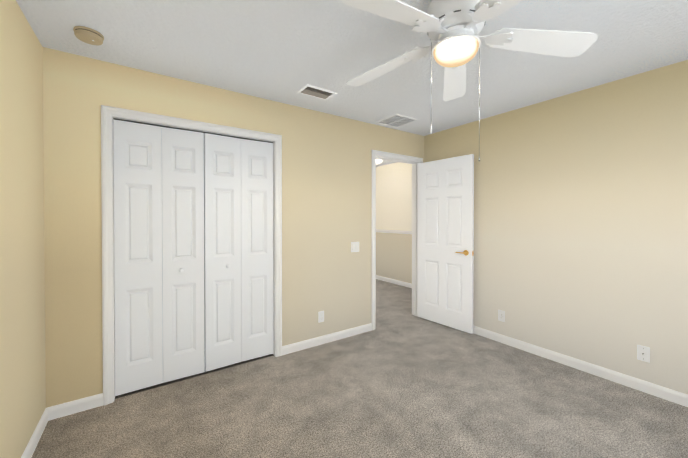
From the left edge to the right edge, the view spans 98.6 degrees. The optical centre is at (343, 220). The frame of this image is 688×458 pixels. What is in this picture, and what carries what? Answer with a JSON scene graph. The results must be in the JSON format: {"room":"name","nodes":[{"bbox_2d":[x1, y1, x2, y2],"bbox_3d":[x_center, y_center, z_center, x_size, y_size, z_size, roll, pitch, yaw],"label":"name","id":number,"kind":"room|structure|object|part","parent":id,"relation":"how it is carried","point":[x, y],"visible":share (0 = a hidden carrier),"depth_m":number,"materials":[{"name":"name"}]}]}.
{"room":"empty bedroom","nodes":[
{"label":"empty bedroom","id":0,"kind":"room"},
{"bbox_2d":[0,0,45,457],"bbox_3d":[-0.938,0.106,0.342,0.120,2.440,3.770,0,1,-34],"label":"wall","id":1,"kind":"structure","parent":0,"point":[22,345],"depth_m":1.55,"materials":[{"name":"beige paint"}]},
{"bbox_2d":[21,408,47,457],"bbox_3d":[-0.917,1.283,0.440,0.013,0.084,3.650,0,1,-34],"label":"baseboard","id":2,"kind":"structure","parent":1,"relation":"attached to","point":[30,448],"depth_m":1.72,"materials":[{"name":"white wood"}]},
{"bbox_2d":[43,47,423,407],"bbox_3d":[-0.469,0.082,3.024,3.930,2.440,0.120,0,1,-34],"label":"wall","id":3,"kind":"structure","parent":0,"point":[75,92],"depth_m":2.43,"materials":[{"name":"beige paint"}]},
{"bbox_2d":[47,393,102,420],"bbox_3d":[-1.832,1.269,2.018,0.292,0.084,0.013,0,1,-34],"label":"baseboard","id":4,"kind":"structure","parent":3,"relation":"attached to","point":[72,407],"depth_m":2.01,"materials":[{"name":"white wood"}]},
{"bbox_2d":[101,105,281,404],"bbox_3d":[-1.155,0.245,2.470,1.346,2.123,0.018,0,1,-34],"label":"trim","id":5,"kind":"structure","parent":3,"relation":"attached to","point":[107,112],"depth_m":2.12,"materials":[{"name":"white wood"}]},
{"bbox_2d":[113,118,273,395],"bbox_3d":[-1.186,0.268,2.514,1.216,2.041,0.072,0,1,-34],"label":"closet doors","id":6,"kind":"structure","parent":3,"relation":"in","point":[188,203],"depth_m":2.44,"materials":[{"name":"white wood"}]},
{"bbox_2d":[318,311,323,322],"bbox_3d":[-0.239,1.011,3.112,0.070,0.115,0.008,0,1,-34],"label":"electrical outlet","id":7,"kind":"object","parent":3,"relation":"attached to","point":[320,316],"visible":1,"depth_m":3.11,"materials":[{"name":"white plastic"}]},
{"bbox_2d":[282,323,371,354],"bbox_3d":[-0.137,1.258,3.182,1.129,0.084,0.013,0,1,-34],"label":"baseboard","id":8,"kind":"structure","parent":3,"relation":"attached to","point":[308,343],"depth_m":3.13,"materials":[{"name":"white wood"}]},
{"bbox_2d":[351,242,358,251],"bbox_3d":[0.129,0.299,3.356,0.116,0.115,0.012,0,1,-34],"label":"light switch","id":9,"kind":"object","parent":3,"relation":"attached to","point":[354,246],"visible":1,"depth_m":3.35,"materials":[{"name":"white plastic"}]},
{"bbox_2d":[371,150,422,329],"bbox_3d":[0.661,0.229,3.790,0.886,2.133,0.138,0,1,-34],"label":"door frame","id":10,"kind":"structure","parent":3,"relation":"attached to","point":[375,153],"depth_m":3.80,"materials":[{"name":"white wood"}]},
{"bbox_2d":[418,154,473,333],"bbox_3d":[1.222,0.263,3.642,0.132,2.030,0.773,0,1,-38],"label":"bedroom door","id":11,"kind":"structure","parent":10,"relation":"attached to","point":[445,234],"depth_m":3.59,"materials":[{"name":"white wood"}]},
{"bbox_2d":[16,0,687,166],"bbox_3d":[0.087,-1.189,3.139,5.350,0.100,7.600,0,1,-34],"label":"ceiling","id":12,"kind":"structure","parent":0,"point":[283,51],"depth_m":1.95,"materials":[{"name":"paint"}]},
{"bbox_2d":[73,26,103,45],"bbox_3d":[-1.534,-1.106,1.780,0.142,0.042,0.142,0,1,-34],"label":"smoke detector","id":13,"kind":"object","parent":12,"relation":"attached to","point":[87,35],"visible":1,"depth_m":1.75,"materials":[{"name":"beige plastic"}]},
{"bbox_2d":[297,84,336,99],"bbox_3d":[-0.237,-1.129,2.614,0.305,0.012,0.190,0,1,-34],"label":"ceiling vent","id":14,"kind":"object","parent":12,"relation":"in","point":[315,92],"visible":0.98,"depth_m":2.60,"materials":[{"name":"white metal"}]},
{"bbox_2d":[375,113,418,127],"bbox_3d":[0.604,-1.137,3.385,0.355,0.010,0.355,0,1,-34],"label":"ceiling vent","id":15,"kind":"object","parent":12,"relation":"in","point":[396,120],"visible":1,"depth_m":3.37,"materials":[{"name":"white metal"}]},
{"bbox_2d":[342,0,596,160],"bbox_3d":[0.525,-0.713,1.475,1.227,0.822,1.283,0,1,-34],"label":"ceiling fan","id":16,"kind":"object","parent":12,"relation":"hanging from","point":[439,22],"depth_m":1.44,"materials":[{"name":"white plastic"}]},
{"bbox_3d":[0.566,-0.837,1.500,0.220,0.071,0.220,0,1,-34],"label":"ceiling fan shade","id":17,"kind":"part","parent":16,"relation":"part of","materials":[{"name":"white glass"}]},
{"bbox_3d":[0.595,-1.104,5.624,0.310,0.115,0.310,0,1,-34],"label":"hall ceiling light","id":18,"kind":"object","parent":12,"relation":"attached to","visible":0},
{"bbox_2d":[376,159,382,164],"bbox_3d":[0.595,-1.102,5.624,0.290,0.075,0.290,0,1,-34],"label":"shade","id":19,"kind":"object","parent":18,"relation":"attached to","point":[378,161],"visible":0.33,"depth_m":5.53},
{"bbox_2d":[31,279,687,457],"bbox_3d":[0.087,1.351,3.162,5.350,0.100,7.600,0,1,-34],"label":"floor","id":20,"kind":"structure","parent":0,"point":[400,381],"depth_m":2.04,"materials":[{"name":"carpet"}]},
{"bbox_2d":[376,162,411,283],"bbox_3d":[1.061,0.055,6.033,0.120,2.440,3.350,0,1,-34],"label":"wall","id":21,"kind":"structure","parent":0,"point":[393,212],"depth_m":5.98,"materials":[{"name":"beige paint"}]},
{"bbox_2d":[376,275,411,287],"bbox_3d":[0.972,1.233,6.056,0.013,0.084,3.230,0,1,-34],"label":"baseboard","id":22,"kind":"structure","parent":21,"relation":"attached to","point":[398,282],"depth_m":5.97,"materials":[{"name":"white wood"}]},
{"bbox_2d":[376,229,411,233],"bbox_3d":[0.965,0.225,6.042,0.030,0.060,3.230,0,1,-34],"label":"trim","id":23,"kind":"structure","parent":21,"relation":"attached to","point":[395,231],"depth_m":5.96,"materials":[{"name":"white wood"}]},
{"bbox_2d":[424,60,687,394],"bbox_3d":[2.203,0.086,2.499,0.120,2.440,3.770,0,1,-34],"label":"wall","id":24,"kind":"structure","parent":0,"point":[581,225],"depth_m":2.53,"materials":[{"name":"beige paint"}]},
{"bbox_2d":[498,310,504,321],"bbox_3d":[1.680,1.016,3.155,0.008,0.115,0.070,0,1,-34],"label":"electrical outlet","id":25,"kind":"object","parent":24,"relation":"attached to","point":[501,315],"visible":1,"depth_m":3.15,"materials":[{"name":"white plastic"}]},
{"bbox_2d":[473,325,687,406],"bbox_3d":[2.114,1.264,2.521,0.013,0.084,3.650,0,1,-34],"label":"baseboard","id":26,"kind":"structure","parent":24,"relation":"attached to","point":[674,396],"depth_m":2.51,"materials":[{"name":"white wood"}]},
{"bbox_2d":[637,345,649,362],"bbox_3d":[2.288,1.018,2.262,0.016,0.115,0.070,0,1,-34],"label":"outlet","id":27,"kind":"object","parent":24,"relation":"attached to","point":[643,353],"visible":1,"depth_m":2.26,"materials":[{"name":"white plastic"}]}
]}

